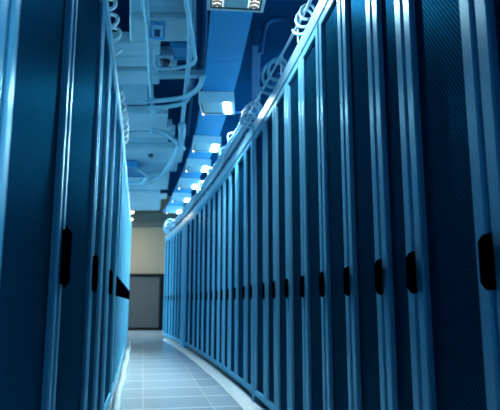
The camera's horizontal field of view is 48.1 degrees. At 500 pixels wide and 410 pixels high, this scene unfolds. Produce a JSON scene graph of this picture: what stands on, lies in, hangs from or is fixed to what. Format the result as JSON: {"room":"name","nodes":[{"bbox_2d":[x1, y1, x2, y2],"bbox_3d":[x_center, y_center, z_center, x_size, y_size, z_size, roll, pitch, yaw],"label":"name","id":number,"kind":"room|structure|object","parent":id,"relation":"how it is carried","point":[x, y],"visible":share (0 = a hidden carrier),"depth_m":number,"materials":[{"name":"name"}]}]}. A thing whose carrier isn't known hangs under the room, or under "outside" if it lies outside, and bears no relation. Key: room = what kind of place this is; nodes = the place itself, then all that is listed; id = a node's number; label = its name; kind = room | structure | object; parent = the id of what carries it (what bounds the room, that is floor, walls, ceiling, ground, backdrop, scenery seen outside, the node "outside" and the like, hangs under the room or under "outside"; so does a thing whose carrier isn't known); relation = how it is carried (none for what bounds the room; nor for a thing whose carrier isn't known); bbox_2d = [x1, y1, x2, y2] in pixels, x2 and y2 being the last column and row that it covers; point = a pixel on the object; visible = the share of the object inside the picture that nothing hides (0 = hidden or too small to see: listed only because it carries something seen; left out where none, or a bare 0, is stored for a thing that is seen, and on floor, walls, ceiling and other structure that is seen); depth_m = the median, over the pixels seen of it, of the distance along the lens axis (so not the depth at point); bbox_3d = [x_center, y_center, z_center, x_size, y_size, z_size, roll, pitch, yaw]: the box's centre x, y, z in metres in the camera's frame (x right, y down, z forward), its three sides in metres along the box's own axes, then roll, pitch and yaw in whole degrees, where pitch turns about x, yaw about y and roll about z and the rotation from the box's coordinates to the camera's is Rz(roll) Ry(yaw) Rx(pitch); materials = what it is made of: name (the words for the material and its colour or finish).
{"room":"server room","nodes":[
{"label":"server room","id":0,"kind":"room"},
{"bbox_2d":[119,84,147,104],"bbox_3d":[-1.863,-1.392,6.753,1.390,0.120,0.768,0,-10,0],"label":"ceiling panel","id":1,"kind":"object","parent":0,"point":[135,94],"visible":0.22,"depth_m":6.72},
{"bbox_2d":[112,32,160,55],"bbox_3d":[-1.703,-1.569,5.452,1.709,0.120,0.288,0,-10,0],"label":"ceiling panel","id":2,"kind":"object","parent":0,"point":[130,48],"visible":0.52,"depth_m":5.37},
{"bbox_2d":[155,0,196,70],"bbox_3d":[-0.548,-1.523,4.853,0.361,0.184,1.614,3,-10,-16],"label":"conduit","id":3,"kind":"object","parent":2,"relation":"attached to","point":[186,2],"visible":1,"depth_m":5.15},
{"bbox_2d":[116,66,159,83],"bbox_3d":[-1.758,-1.438,6.111,1.600,0.120,0.352,0,-10,0],"label":"ceiling panel","id":4,"kind":"object","parent":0,"point":[126,74],"visible":0.18,"depth_m":6.00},
{"bbox_2d":[153,70,204,78],"bbox_3d":[-0.756,-1.402,6.023,0.552,0.050,0.106,-1,-10,3],"label":"tray","id":5,"kind":"object","parent":4,"relation":"attached to","point":[180,74],"visible":0.71,"depth_m":5.98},
{"bbox_2d":[154,75,200,78],"bbox_3d":[-0.756,-1.382,6.019,0.552,0.010,0.096,-1,-10,3],"label":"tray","id":6,"kind":"object","parent":5,"relation":"on","point":[155,76],"depth_m":6.01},
{"bbox_2d":[129,189,159,209],"bbox_3d":[-3.239,-0.137,13.623,2.518,0.120,2.600,0,-10,0],"label":"ceiling panel","id":7,"kind":"object","parent":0,"point":[140,199],"visible":0.32,"depth_m":13.31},
{"bbox_2d":[121,106,167,127],"bbox_3d":[-1.807,-1.173,7.502,1.501,0.120,0.592,0,-10,0],"label":"ceiling panel","id":8,"kind":"object","parent":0,"point":[139,116],"visible":0.34,"depth_m":7.32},
{"bbox_2d":[115,46,176,65],"bbox_3d":[-1.643,-1.530,5.766,1.830,0.120,0.248,0,-10,0],"label":"ceiling panel","id":9,"kind":"object","parent":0,"point":[166,52],"visible":0.1,"depth_m":5.70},
{"bbox_2d":[124,138,167,141],"bbox_3d":[-1.966,-1.087,8.608,1.504,0.120,0.496,0,-10,0],"label":"ceiling panel","id":10,"kind":"object","parent":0,"point":[130,139],"visible":0.1,"depth_m":8.68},
{"bbox_2d":[128,171,169,188],"bbox_3d":[-2.572,-0.523,11.508,2.051,0.120,1.500,0,-10,0],"label":"ceiling panel","id":11,"kind":"object","parent":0,"point":[162,183],"visible":0.34,"depth_m":11.51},
{"bbox_2d":[124,125,174,137],"bbox_3d":[-1.898,-1.078,8.192,1.639,0.120,0.256,0,-10,0],"label":"ceiling panel","id":12,"kind":"object","parent":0,"point":[132,133],"visible":0.36,"depth_m":8.14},
{"bbox_2d":[128,119,171,129],"bbox_3d":[-1.908,-1.139,7.935,1.620,0.120,0.144,0,-10,0],"label":"ceiling panel","id":13,"kind":"object","parent":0,"point":[169,121],"visible":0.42,"depth_m":7.91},
{"bbox_2d":[125,142,183,162],"bbox_3d":[-1.964,-0.876,9.359,1.828,0.120,0.896,0,-10,0],"label":"ceiling panel","id":14,"kind":"object","parent":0,"point":[162,152],"visible":0.4,"depth_m":9.09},
{"bbox_2d":[126,161,145,176],"bbox_3d":[-2.116,-0.630,9.933,0.384,0.119,0.800,0,-10,0],"label":"box","id":15,"kind":"object","parent":14,"relation":"attached to","point":[131,165],"visible":0.47,"depth_m":9.82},
{"bbox_2d":[138,163,177,170],"bbox_3d":[-2.152,-0.764,10.281,1.772,0.120,0.800,0,-10,0],"label":"ceiling panel","id":16,"kind":"object","parent":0,"point":[145,166],"visible":0.22,"depth_m":10.27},
{"bbox_2d":[129,12,194,40],"bbox_3d":[-0.798,-1.623,5.043,0.648,0.120,0.424,0,-10,0],"label":"ceiling panel","id":17,"kind":"object","parent":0,"point":[176,23],"visible":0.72,"depth_m":4.93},
{"bbox_2d":[142,0,154,116],"bbox_3d":[-0.907,-1.550,4.942,0.074,0.149,4.450,1,-10,-8],"label":"conduit","id":18,"kind":"object","parent":17,"relation":"attached to","point":[145,2],"visible":0.74,"depth_m":5.22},
{"bbox_2d":[145,74,205,102],"bbox_3d":[-0.755,-1.236,6.139,1.031,0.060,0.284,-9,-14,43],"label":"pipe","id":19,"kind":"object","parent":18,"relation":"attached to","point":[198,87],"visible":1,"depth_m":6.28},
{"bbox_2d":[149,21,165,39],"bbox_3d":[-0.802,-1.520,4.854,0.136,0.172,0.041,2,-10,-10],"label":"hanging sign","id":20,"kind":"object","parent":17,"relation":"hanging from","point":[157,30],"visible":0.95,"depth_m":4.84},
{"bbox_2d":[180,0,192,121],"bbox_3d":[-0.632,-1.450,5.573,0.109,0.090,4.114,1,-10,-7],"label":"conduit","id":21,"kind":"object","parent":17,"relation":"attached to","point":[189,48],"visible":0.69,"depth_m":5.60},
{"bbox_2d":[128,121,185,185],"bbox_3d":[-1.457,-0.705,9.269,0.508,0.121,4.067,4,-11,-22],"label":"pipe","id":22,"kind":"object","parent":21,"relation":"attached to","point":[181,126],"visible":0.96,"depth_m":9.04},
{"bbox_2d":[134,167,149,182],"bbox_3d":[-1.933,-0.539,10.163,0.223,0.085,1.028,0,-10,0],"label":"pipe","id":23,"kind":"object","parent":22,"relation":"attached to","point":[147,176],"visible":0.98,"depth_m":9.95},
{"bbox_2d":[150,128,185,150],"bbox_3d":[-1.121,-0.928,7.963,0.164,0.077,1.026,-3,-10,18],"label":"pipe","id":24,"kind":"object","parent":22,"relation":"attached to","point":[152,130],"visible":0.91,"depth_m":7.67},
{"bbox_2d":[130,0,195,12],"bbox_3d":[-0.631,-1.906,3.647,0.560,0.120,2.442,1,-10,-6],"label":"ceiling panel","id":25,"kind":"object","parent":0,"point":[155,6],"visible":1,"depth_m":4.69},
{"bbox_2d":[128,196,203,327],"bbox_3d":[-2.000,1.908,18.750,14.000,4.460,0.200,0,-10,0],"label":"wall","id":26,"kind":"structure","parent":0,"point":[147,256],"depth_m":18.72,"materials":[{"name":"paint"}]},
{"bbox_2d":[128,274,163,329],"bbox_3d":[-4.300,3.179,18.382,2.920,1.830,0.090,0,-10,0],"label":"door","id":27,"kind":"structure","parent":26,"relation":"in","point":[137,281],"depth_m":18.38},
{"bbox_2d":[131,213,185,226],"bbox_3d":[-2.000,0.499,18.699,14.000,0.400,0.380,0,-10,0],"label":"trim","id":28,"kind":"structure","parent":26,"relation":"attached to","point":[139,219],"depth_m":18.57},
{"bbox_2d":[167,194,183,205],"bbox_3d":[-1.736,-0.093,13.348,0.336,0.080,1.751,2,-10,-12],"label":"board","id":29,"kind":"object","parent":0,"point":[170,203],"visible":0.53,"depth_m":13.45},
{"bbox_2d":[166,206,183,213],"bbox_3d":[-1.873,0.121,13.931,0.392,0.148,0.425,2,-10,-12],"label":"ceiling light","id":30,"kind":"object","parent":29,"relation":"attached to","point":[170,209],"visible":0.94,"depth_m":13.74,"materials":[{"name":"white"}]},
{"bbox_2d":[173,181,192,192],"bbox_3d":[-1.389,-0.359,11.815,0.336,0.080,1.563,2,-10,-12],"label":"board","id":31,"kind":"object","parent":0,"point":[176,190],"visible":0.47,"depth_m":11.88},
{"bbox_2d":[172,193,190,201],"bbox_3d":[-1.505,-0.160,12.307,0.392,0.148,0.425,2,-10,-12],"label":"ceiling light","id":32,"kind":"object","parent":31,"relation":"attached to","point":[176,197],"visible":0.97,"depth_m":12.12,"materials":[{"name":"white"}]},
{"bbox_2d":[107,330,266,409],"bbox_3d":[-2.000,2.345,7.916,14.000,0.100,21.400,0,-10,0],"label":"floor","id":33,"kind":"structure","parent":0,"point":[159,376],"depth_m":6.42,"materials":[{"name":"tile"}]},
{"bbox_2d":[0,0,7,96],"bbox_3d":[-0.819,-0.307,0.627,0.926,2.640,0.650,2,-10,-10],"label":"tall cabinet","id":34,"kind":"object","parent":33,"relation":"on","point":[3,3],"visible":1,"depth_m":0.99,"materials":[{"name":"blue metal"}]},
{"bbox_2d":[0,0,73,409],"bbox_3d":[-0.961,-0.187,1.323,0.904,2.640,0.783,2,-10,-10],"label":"tall cabinet","id":35,"kind":"object","parent":33,"relation":"on","point":[34,97],"visible":0.93,"depth_m":1.37,"materials":[{"name":"blue metal"}]},
{"bbox_2d":[50,0,104,409],"bbox_3d":[-1.119,-0.031,2.225,0.926,2.640,1.081,2,-10,-10],"label":"tall cabinet","id":36,"kind":"object","parent":33,"relation":"on","point":[70,359],"visible":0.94,"depth_m":2.31,"materials":[{"name":"blue metal"}]},
{"bbox_2d":[85,0,112,409],"bbox_3d":[-1.275,0.114,3.058,0.926,2.640,0.644,2,-10,-10],"label":"tall cabinet","id":37,"kind":"object","parent":33,"relation":"on","point":[93,343],"visible":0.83,"depth_m":3.27,"materials":[{"name":"blue metal"}]},
{"bbox_2d":[108,0,122,55],"bbox_3d":[-0.903,-1.236,3.514,0.167,0.174,1.097,2,-10,-10],"label":"cable coil","id":38,"kind":"object","parent":37,"relation":"on","point":[114,6],"visible":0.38,"depth_m":3.68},
{"bbox_2d":[96,40,117,409],"bbox_3d":[-1.408,0.226,3.704,0.904,2.640,0.688,2,-10,-10],"label":"tall cabinet","id":39,"kind":"object","parent":33,"relation":"on","point":[114,77],"visible":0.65,"depth_m":3.94,"materials":[{"name":"blue metal"}]},
{"bbox_2d":[103,81,124,409],"bbox_3d":[-1.548,0.310,4.557,0.940,2.765,1.051,2,-10,-10],"label":"tall cabinet","id":40,"kind":"object","parent":33,"relation":"on","point":[119,119],"depth_m":4.84,"materials":[{"name":"blue metal"}]},
{"bbox_2d":[111,126,123,395],"bbox_3d":[-1.716,0.516,5.383,0.926,2.640,0.696,2,-10,-11],"label":"tall cabinet","id":41,"kind":"object","parent":33,"relation":"on","point":[122,148],"visible":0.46,"depth_m":5.64,"materials":[{"name":"blue metal"}]},
{"bbox_2d":[121,102,128,143],"bbox_3d":[-1.340,-0.843,5.799,0.170,0.181,1.216,2,-10,-11],"label":"cable coil","id":42,"kind":"object","parent":41,"relation":"on","point":[123,103],"visible":0.38,"depth_m":5.68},
{"bbox_2d":[115,140,125,382],"bbox_3d":[-1.850,0.632,6.053,0.926,2.640,0.696,2,-10,-11],"label":"tall cabinet","id":43,"kind":"object","parent":33,"relation":"on","point":[124,162],"visible":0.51,"depth_m":6.33,"materials":[{"name":"blue metal"}]},
{"bbox_2d":[112,342,130,409],"bbox_3d":[-1.481,2.003,6.443,0.111,0.067,11.586,2,-10,-11],"label":"hose","id":44,"kind":"object","parent":33,"relation":"on","point":[118,392],"visible":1,"depth_m":5.93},
{"bbox_2d":[117,164,126,374],"bbox_3d":[-1.984,0.748,6.723,0.926,2.640,0.696,2,-10,-11],"label":"tall cabinet","id":45,"kind":"object","parent":33,"relation":"on","point":[125,164],"visible":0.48,"depth_m":7.00,"materials":[{"name":"blue metal"}]},
{"bbox_2d":[119,176,127,367],"bbox_3d":[-2.118,0.865,7.393,0.926,2.640,0.696,2,-10,-11],"label":"tall cabinet","id":46,"kind":"object","parent":33,"relation":"on","point":[126,176],"visible":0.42,"depth_m":7.67,"materials":[{"name":"blue metal"}]},
{"bbox_2d":[121,187,128,360],"bbox_3d":[-2.252,0.981,8.063,0.926,2.640,0.696,2,-10,-11],"label":"tall cabinet","id":47,"kind":"object","parent":33,"relation":"on","point":[127,187],"visible":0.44,"depth_m":8.34,"materials":[{"name":"blue metal"}]},
{"bbox_2d":[122,194,128,357],"bbox_3d":[-2.386,1.097,8.733,0.926,2.640,0.696,2,-10,-11],"label":"tall cabinet","id":48,"kind":"object","parent":33,"relation":"on","point":[128,194],"visible":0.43,"depth_m":8.99,"materials":[{"name":"blue metal"}]},
{"bbox_2d":[123,200,129,353],"bbox_3d":[-2.520,1.213,9.403,0.926,2.640,0.696,2,-10,-11],"label":"tall cabinet","id":49,"kind":"object","parent":33,"relation":"on","point":[129,200],"visible":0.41,"depth_m":9.68,"materials":[{"name":"blue metal"}]},
{"bbox_2d":[124,215,129,349],"bbox_3d":[-2.654,1.329,10.073,0.926,2.640,0.696,2,-10,-11],"label":"tall cabinet","id":50,"kind":"object","parent":33,"relation":"on","point":[129,215],"visible":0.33,"depth_m":10.36,"materials":[{"name":"blue metal"}]},
{"bbox_2d":[125,212,130,346],"bbox_3d":[-2.788,1.445,10.743,0.926,2.640,0.696,2,-10,-11],"label":"tall cabinet","id":51,"kind":"object","parent":33,"relation":"on","point":[130,212],"visible":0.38,"depth_m":11.03,"materials":[{"name":"blue metal"}]},
{"bbox_2d":[126,225,130,342],"bbox_3d":[-2.922,1.561,11.413,0.926,2.640,0.696,2,-10,-11],"label":"tall cabinet","id":52,"kind":"object","parent":33,"relation":"on","point":[130,225],"visible":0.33,"depth_m":11.71,"materials":[{"name":"blue metal"}]},
{"bbox_2d":[163,234,167,337],"bbox_3d":[-1.730,2.099,14.519,0.976,2.640,0.462,3,-10,-17],"label":"tall cabinet","id":53,"kind":"object","parent":33,"relation":"on","point":[166,236],"visible":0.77,"depth_m":14.46,"materials":[{"name":"blue metal"}]},
{"bbox_2d":[165,232,170,339],"bbox_3d":[-1.594,2.023,14.080,0.976,2.640,0.535,3,-10,-17],"label":"tall cabinet","id":54,"kind":"object","parent":33,"relation":"on","point":[169,234],"visible":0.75,"depth_m":14.03,"materials":[{"name":"blue metal"}]},
{"bbox_2d":[168,230,173,340],"bbox_3d":[-1.460,1.945,13.633,0.976,2.640,0.473,3,-10,-16],"label":"tall cabinet","id":55,"kind":"object","parent":33,"relation":"on","point":[172,234],"visible":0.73,"depth_m":13.59,"materials":[{"name":"blue metal"}]},
{"bbox_2d":[171,228,176,342],"bbox_3d":[-1.331,1.868,13.184,0.976,2.640,0.540,3,-10,-15],"label":"tall cabinet","id":56,"kind":"object","parent":33,"relation":"on","point":[174,230],"visible":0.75,"depth_m":13.16,"materials":[{"name":"blue metal"}]},
{"bbox_2d":[174,225,179,343],"bbox_3d":[-1.198,1.785,12.705,0.976,2.640,0.534,3,-10,-15],"label":"tall cabinet","id":57,"kind":"object","parent":33,"relation":"on","point":[177,227],"visible":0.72,"depth_m":12.68,"materials":[{"name":"blue metal"}]},
{"bbox_2d":[177,222,181,341],"bbox_3d":[-1.068,1.701,12.223,0.976,2.640,0.547,3,-10,-15],"label":"tall cabinet","id":58,"kind":"object","parent":33,"relation":"on","point":[180,224],"visible":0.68,"depth_m":12.24,"materials":[{"name":"blue metal"}]},
{"bbox_2d":[180,217,186,347],"bbox_3d":[-1.141,1.601,11.643,0.512,2.640,0.597,2,-10,-14],"label":"filler panel","id":59,"kind":"object","parent":33,"relation":"on","point":[184,222],"visible":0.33,"depth_m":11.52,"materials":[{"name":"blue paint"}]},
{"bbox_2d":[184,214,190,349],"bbox_3d":[-0.778,1.506,11.096,0.976,2.640,0.611,2,-10,-13],"label":"tall cabinet","id":60,"kind":"object","parent":33,"relation":"on","point":[188,216],"visible":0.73,"depth_m":11.10,"materials":[{"name":"blue metal"}]},
{"bbox_2d":[188,208,195,353],"bbox_3d":[-0.635,1.405,10.511,0.976,2.640,0.681,2,-10,-13],"label":"tall cabinet","id":61,"kind":"object","parent":33,"relation":"on","point":[192,213],"visible":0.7,"depth_m":10.51,"materials":[{"name":"blue metal"}]},
{"bbox_2d":[193,203,200,356],"bbox_3d":[-0.495,1.303,9.927,0.976,2.640,0.606,2,-10,-13],"label":"tall cabinet","id":62,"kind":"object","parent":33,"relation":"on","point":[196,237],"visible":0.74,"depth_m":9.92,"materials":[{"name":"blue metal"}]},
{"bbox_2d":[197,197,204,359],"bbox_3d":[-0.371,1.212,9.400,0.976,2.640,0.563,2,-10,-13],"label":"tall cabinet","id":63,"kind":"object","parent":33,"relation":"on","point":[201,203],"visible":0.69,"depth_m":9.39,"materials":[{"name":"blue metal"}]},
{"bbox_2d":[201,190,210,363],"bbox_3d":[-0.249,1.121,8.871,0.976,2.640,0.608,2,-10,-13],"label":"tall cabinet","id":64,"kind":"object","parent":33,"relation":"on","point":[206,196],"visible":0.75,"depth_m":8.87,"materials":[{"name":"blue metal"}]},
{"bbox_2d":[207,184,215,367],"bbox_3d":[-0.132,1.031,8.354,0.976,2.640,0.536,2,-10,-12],"label":"tall cabinet","id":65,"kind":"object","parent":33,"relation":"on","point":[211,191],"visible":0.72,"depth_m":8.34,"materials":[{"name":"blue metal"}]},
{"bbox_2d":[163,338,265,409],"bbox_3d":[-0.582,2.137,7.067,0.516,0.020,14.275,2,-10,-11],"label":"floor strip","id":66,"kind":"object","parent":33,"relation":"on","point":[235,391],"visible":0.99,"depth_m":6.36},
{"bbox_2d":[212,177,221,371],"bbox_3d":[-0.026,0.948,7.876,0.976,2.640,0.529,2,-10,-12],"label":"tall cabinet","id":67,"kind":"object","parent":33,"relation":"on","point":[216,183],"visible":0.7,"depth_m":7.86,"materials":[{"name":"blue metal"}]},
{"bbox_2d":[217,170,226,375],"bbox_3d":[0.070,0.872,7.437,0.976,2.640,0.453,2,-10,-12],"label":"tall cabinet","id":68,"kind":"object","parent":33,"relation":"on","point":[221,176],"visible":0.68,"depth_m":7.40,"materials":[{"name":"blue metal"}]},
{"bbox_2d":[222,161,233,380],"bbox_3d":[0.160,0.799,7.016,0.976,2.640,0.492,2,-10,-12],"label":"tall cabinet","id":69,"kind":"object","parent":33,"relation":"on","point":[225,342],"visible":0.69,"depth_m":6.98,"materials":[{"name":"blue metal"}]},
{"bbox_2d":[228,152,240,386],"bbox_3d":[0.254,0.721,6.562,0.976,2.640,0.516,2,-10,-11],"label":"tall cabinet","id":70,"kind":"object","parent":33,"relation":"on","point":[232,203],"visible":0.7,"depth_m":6.54,"materials":[{"name":"blue metal"}]},
{"bbox_2d":[236,138,250,394],"bbox_3d":[0.355,0.634,6.060,0.976,2.640,0.591,2,-10,-11],"label":"tall cabinet","id":71,"kind":"object","parent":33,"relation":"on","point":[240,153],"visible":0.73,"depth_m":6.05,"materials":[{"name":"blue metal"}]},
{"bbox_2d":[169,120,253,230],"bbox_3d":[-0.953,-0.035,10.097,0.258,0.055,9.502,2,-10,-13],"label":"cable tray","id":72,"kind":"object","parent":71,"relation":"on","point":[245,132],"visible":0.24,"depth_m":7.88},
{"bbox_2d":[163,218,174,233],"bbox_3d":[-2.110,0.551,14.498,0.246,0.364,0.601,3,-10,-17],"label":"cable coil","id":73,"kind":"object","parent":72,"relation":"on","point":[165,229],"visible":0.78,"depth_m":14.37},
{"bbox_2d":[174,141,238,227],"bbox_3d":[-1.076,-0.016,10.570,0.149,0.062,8.654,2,-10,-13],"label":"cable","id":74,"kind":"object","parent":72,"relation":"on","point":[238,141],"visible":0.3,"depth_m":7.86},
{"bbox_2d":[169,115,253,229],"bbox_3d":[-0.998,-0.106,10.082,0.149,0.062,9.358,2,-10,-13],"label":"cable","id":75,"kind":"object","parent":72,"relation":"on","point":[250,120],"visible":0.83,"depth_m":7.53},
{"bbox_2d":[167,116,248,228],"bbox_3d":[-1.057,-0.116,10.197,0.150,0.062,9.358,2,-10,-13],"label":"cable","id":76,"kind":"object","parent":75,"relation":"on","point":[246,118],"visible":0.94,"depth_m":7.67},
{"bbox_2d":[166,119,243,226],"bbox_3d":[-1.074,-0.155,10.267,0.143,0.062,8.998,2,-10,-13],"label":"cable","id":77,"kind":"object","parent":76,"relation":"on","point":[239,125],"visible":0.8,"depth_m":7.94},
{"bbox_2d":[168,117,245,228],"bbox_3d":[-1.039,-0.175,10.342,0.220,0.234,9.364,2,-10,-13],"label":"cable","id":78,"kind":"object","parent":76,"relation":"on","point":[245,117],"depth_m":9.50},
{"bbox_2d":[240,100,262,128],"bbox_3d":[0.017,-0.914,5.630,0.186,0.243,0.405,2,-10,-12],"label":"cable coil","id":79,"kind":"object","parent":72,"relation":"on","point":[246,107],"visible":0.7,"depth_m":5.63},
{"bbox_2d":[245,127,251,395],"bbox_3d":[0.446,0.553,5.597,0.976,2.640,0.435,2,-10,-11],"label":"tall cabinet","id":80,"kind":"object","parent":33,"relation":"on","point":[248,139],"visible":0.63,"depth_m":5.59,"materials":[{"name":"blue metal"}]},
{"bbox_2d":[252,124,260,403],"bbox_3d":[0.272,0.510,5.347,0.512,2.640,0.044,2,-10,-11],"label":"filler panel","id":81,"kind":"object","parent":33,"relation":"on","point":[254,398],"visible":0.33,"depth_m":5.26,"materials":[{"name":"blue paint"}]},
{"bbox_2d":[254,107,270,409],"bbox_3d":[0.541,0.465,5.087,0.976,2.640,0.532,2,-10,-10],"label":"tall cabinet","id":82,"kind":"object","parent":33,"relation":"on","point":[259,192],"visible":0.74,"depth_m":5.07,"materials":[{"name":"blue metal"}]},
{"bbox_2d":[248,0,311,114],"bbox_3d":[0.318,-1.226,3.616,0.102,0.190,4.339,1,-10,-8],"label":"rod","id":83,"kind":"object","parent":82,"relation":"on","point":[296,28],"visible":0.8,"depth_m":4.33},
{"bbox_2d":[264,89,275,409],"bbox_3d":[0.621,0.388,4.639,0.976,2.640,0.455,2,-10,-10],"label":"tall cabinet","id":84,"kind":"object","parent":33,"relation":"on","point":[269,169],"visible":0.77,"depth_m":4.61,"materials":[{"name":"blue metal"}]},
{"bbox_2d":[258,16,303,53],"bbox_3d":[0.329,-1.144,5.070,0.514,1.217,0.052,0,-10,0],"label":"hose","id":85,"kind":"object","parent":84,"relation":"attached to","point":[287,19],"visible":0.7,"depth_m":5.14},
{"bbox_2d":[274,68,289,409],"bbox_3d":[0.692,0.314,4.217,0.976,2.640,0.481,2,-10,-9],"label":"tall cabinet","id":86,"kind":"object","parent":33,"relation":"on","point":[280,118],"visible":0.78,"depth_m":4.19,"materials":[{"name":"blue metal"}]},
{"bbox_2d":[259,57,287,94],"bbox_3d":[0.208,-1.087,4.676,0.207,0.278,0.416,3,-10,-14],"label":"cable coil","id":87,"kind":"object","parent":86,"relation":"on","point":[274,60],"visible":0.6,"depth_m":4.64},
{"bbox_2d":[286,40,306,409],"bbox_3d":[0.762,0.238,3.774,0.976,2.640,0.493,1,-10,-8],"label":"tall cabinet","id":88,"kind":"object","parent":33,"relation":"on","point":[296,285],"visible":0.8,"depth_m":3.76,"materials":[{"name":"blue metal"}]},
{"bbox_2d":[300,4,326,409],"bbox_3d":[0.828,0.160,3.324,0.976,2.640,0.493,1,-10,-8],"label":"tall cabinet","id":89,"kind":"object","parent":33,"relation":"on","point":[315,333],"visible":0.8,"depth_m":3.32,"materials":[{"name":"blue metal"}]},
{"bbox_2d":[291,3,315,35],"bbox_3d":[0.364,-1.224,3.675,0.128,0.166,0.276,2,-10,-9],"label":"cable coil","id":90,"kind":"object","parent":89,"relation":"on","point":[302,8],"visible":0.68,"depth_m":3.65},
{"bbox_2d":[318,0,353,409],"bbox_3d":[0.888,0.081,2.872,0.976,2.640,0.495,1,-10,-7],"label":"tall cabinet","id":91,"kind":"object","parent":33,"relation":"on","point":[339,364],"visible":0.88,"depth_m":2.87,"materials":[{"name":"blue metal"}]},
{"bbox_2d":[342,0,387,409],"bbox_3d":[0.941,0.004,2.425,0.976,2.640,0.476,1,-10,-6],"label":"tall cabinet","id":92,"kind":"object","parent":33,"relation":"on","point":[364,221],"visible":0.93,"depth_m":2.42,"materials":[{"name":"blue metal"}]},
{"bbox_2d":[372,0,422,409],"bbox_3d":[0.980,-0.062,2.043,0.976,2.640,0.366,1,-10,-5],"label":"tall cabinet","id":93,"kind":"object","parent":33,"relation":"on","point":[402,336],"visible":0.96,"depth_m":2.02,"materials":[{"name":"blue metal"}]},
{"bbox_2d":[403,0,499,409],"bbox_3d":[1.016,-0.133,1.636,0.976,2.640,0.525,1,-10,-5],"label":"tall cabinet","id":94,"kind":"object","parent":33,"relation":"on","point":[458,313],"visible":0.96,"depth_m":1.59,"materials":[{"name":"blue metal"}]},
{"bbox_2d":[475,0,499,337],"bbox_3d":[1.051,-0.213,1.174,0.976,2.640,0.481,1,-10,-4],"label":"tall cabinet","id":95,"kind":"object","parent":33,"relation":"on","point":[487,12],"visible":1,"depth_m":1.33,"materials":[{"name":"blue metal"}]},
{"bbox_2d":[180,166,201,178],"bbox_3d":[-1.071,-0.609,10.372,0.337,0.080,1.555,2,-10,-12],"label":"board","id":96,"kind":"object","parent":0,"point":[184,174],"visible":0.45,"depth_m":10.44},
{"bbox_2d":[178,178,199,188],"bbox_3d":[-1.181,-0.410,10.865,0.392,0.148,0.425,2,-10,-11],"label":"ceiling light","id":97,"kind":"object","parent":96,"relation":"attached to","point":[184,183],"visible":0.91,"depth_m":10.68,"materials":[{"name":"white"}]},
{"bbox_2d":[188,146,212,158],"bbox_3d":[-0.792,-0.845,9.008,0.338,0.080,1.380,2,-10,-11],"label":"board","id":98,"kind":"object","parent":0,"point":[194,155],"visible":0.42,"depth_m":9.04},
{"bbox_2d":[185,158,210,171],"bbox_3d":[-0.877,-0.659,9.422,0.392,0.148,0.425,2,-10,-10],"label":"ceiling light","id":99,"kind":"object","parent":98,"relation":"attached to","point":[192,165],"visible":0.98,"depth_m":9.24,"materials":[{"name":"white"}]},
{"bbox_2d":[197,0,207,118],"bbox_3d":[-0.517,-1.659,5.893,0.125,0.046,6.267,1,-10,-5],"label":"conduit","id":100,"kind":"object","parent":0,"point":[205,11],"visible":0.46,"depth_m":5.62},
{"bbox_2d":[109,0,318,195],"bbox_3d":[-2.000,-1.845,8.540,14.000,0.750,21.600,0,-10,0],"label":"ceiling","id":101,"kind":"structure","parent":0,"point":[278,34],"depth_m":6.94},
{"bbox_2d":[148,79,190,109],"bbox_3d":[-0.926,-1.461,6.553,0.582,0.664,0.119,-4,-11,24],"label":"pipe","id":102,"kind":"object","parent":101,"relation":"hanging from","point":[181,103],"visible":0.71,"depth_m":6.50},
{"bbox_2d":[170,37,195,59],"bbox_3d":[-0.652,-1.732,5.513,0.224,0.525,0.320,0,-10,0],"label":"box","id":103,"kind":"object","parent":101,"relation":"hanging from","point":[179,47],"visible":0.26,"depth_m":5.42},
{"bbox_2d":[186,0,196,135],"bbox_3d":[-0.633,-1.658,5.895,0.143,0.038,6.274,1,-10,-6],"label":"conduit","id":104,"kind":"object","parent":103,"relation":"attached to","point":[194,66],"visible":0.56,"depth_m":6.92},
{"bbox_2d":[195,109,225,135],"bbox_3d":[-0.537,-1.100,7.534,0.340,0.080,1.748,2,-10,-9],"label":"board","id":105,"kind":"object","parent":101,"relation":"attached to","point":[207,125],"visible":0.55,"depth_m":7.47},
{"bbox_2d":[192,135,220,151],"bbox_3d":[-0.635,-0.882,8.137,0.392,0.148,0.425,1,-10,-8],"label":"ceiling light","id":106,"kind":"object","parent":105,"relation":"attached to","point":[200,143],"visible":1,"depth_m":7.95,"materials":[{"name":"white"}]},
{"bbox_2d":[203,58,241,90],"bbox_3d":[-0.329,-1.347,6.111,0.344,0.080,1.243,1,-10,-7],"label":"board","id":107,"kind":"object","parent":101,"relation":"attached to","point":[220,75],"visible":0.68,"depth_m":5.85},
{"bbox_2d":[198,91,234,114],"bbox_3d":[-0.380,-1.170,6.474,0.392,0.148,0.425,0,-10,0],"label":"ceiling light","id":108,"kind":"object","parent":107,"relation":"attached to","point":[210,102],"visible":1,"depth_m":6.28,"materials":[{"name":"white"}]},
{"bbox_2d":[207,10,252,60],"bbox_3d":[-0.171,-1.577,4.785,0.345,0.080,1.524,1,-10,-6],"label":"board","id":109,"kind":"object","parent":101,"relation":"attached to","point":[228,30],"visible":0.85,"depth_m":4.95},
{"bbox_2d":[251,30,260,125],"bbox_3d":[0.064,-1.486,7.402,0.096,0.366,3.520,0,-10,0],"label":"box","id":110,"kind":"object","parent":101,"relation":"hanging from","point":[255,57],"visible":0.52,"depth_m":6.17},
{"bbox_2d":[273,61,287,82],"bbox_3d":[0.740,-1.631,6.331,0.960,0.445,0.240,0,-10,0],"label":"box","id":111,"kind":"object","parent":101,"relation":"hanging from","point":[276,74],"visible":0.17,"depth_m":6.20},
{"bbox_3d":[-0.026,-2.207,1.143,0.475,0.080,5.888,0,-10,0],"label":"board","id":112,"kind":"object","parent":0,"visible":0},
{"bbox_2d":[207,0,265,12],"bbox_3d":[-0.078,-1.561,3.679,0.392,0.332,0.530,1,-10,-6],"label":"ceiling light","id":113,"kind":"object","parent":112,"relation":"hanging from","point":[257,6],"visible":1,"depth_m":3.85,"materials":[{"name":"white"}]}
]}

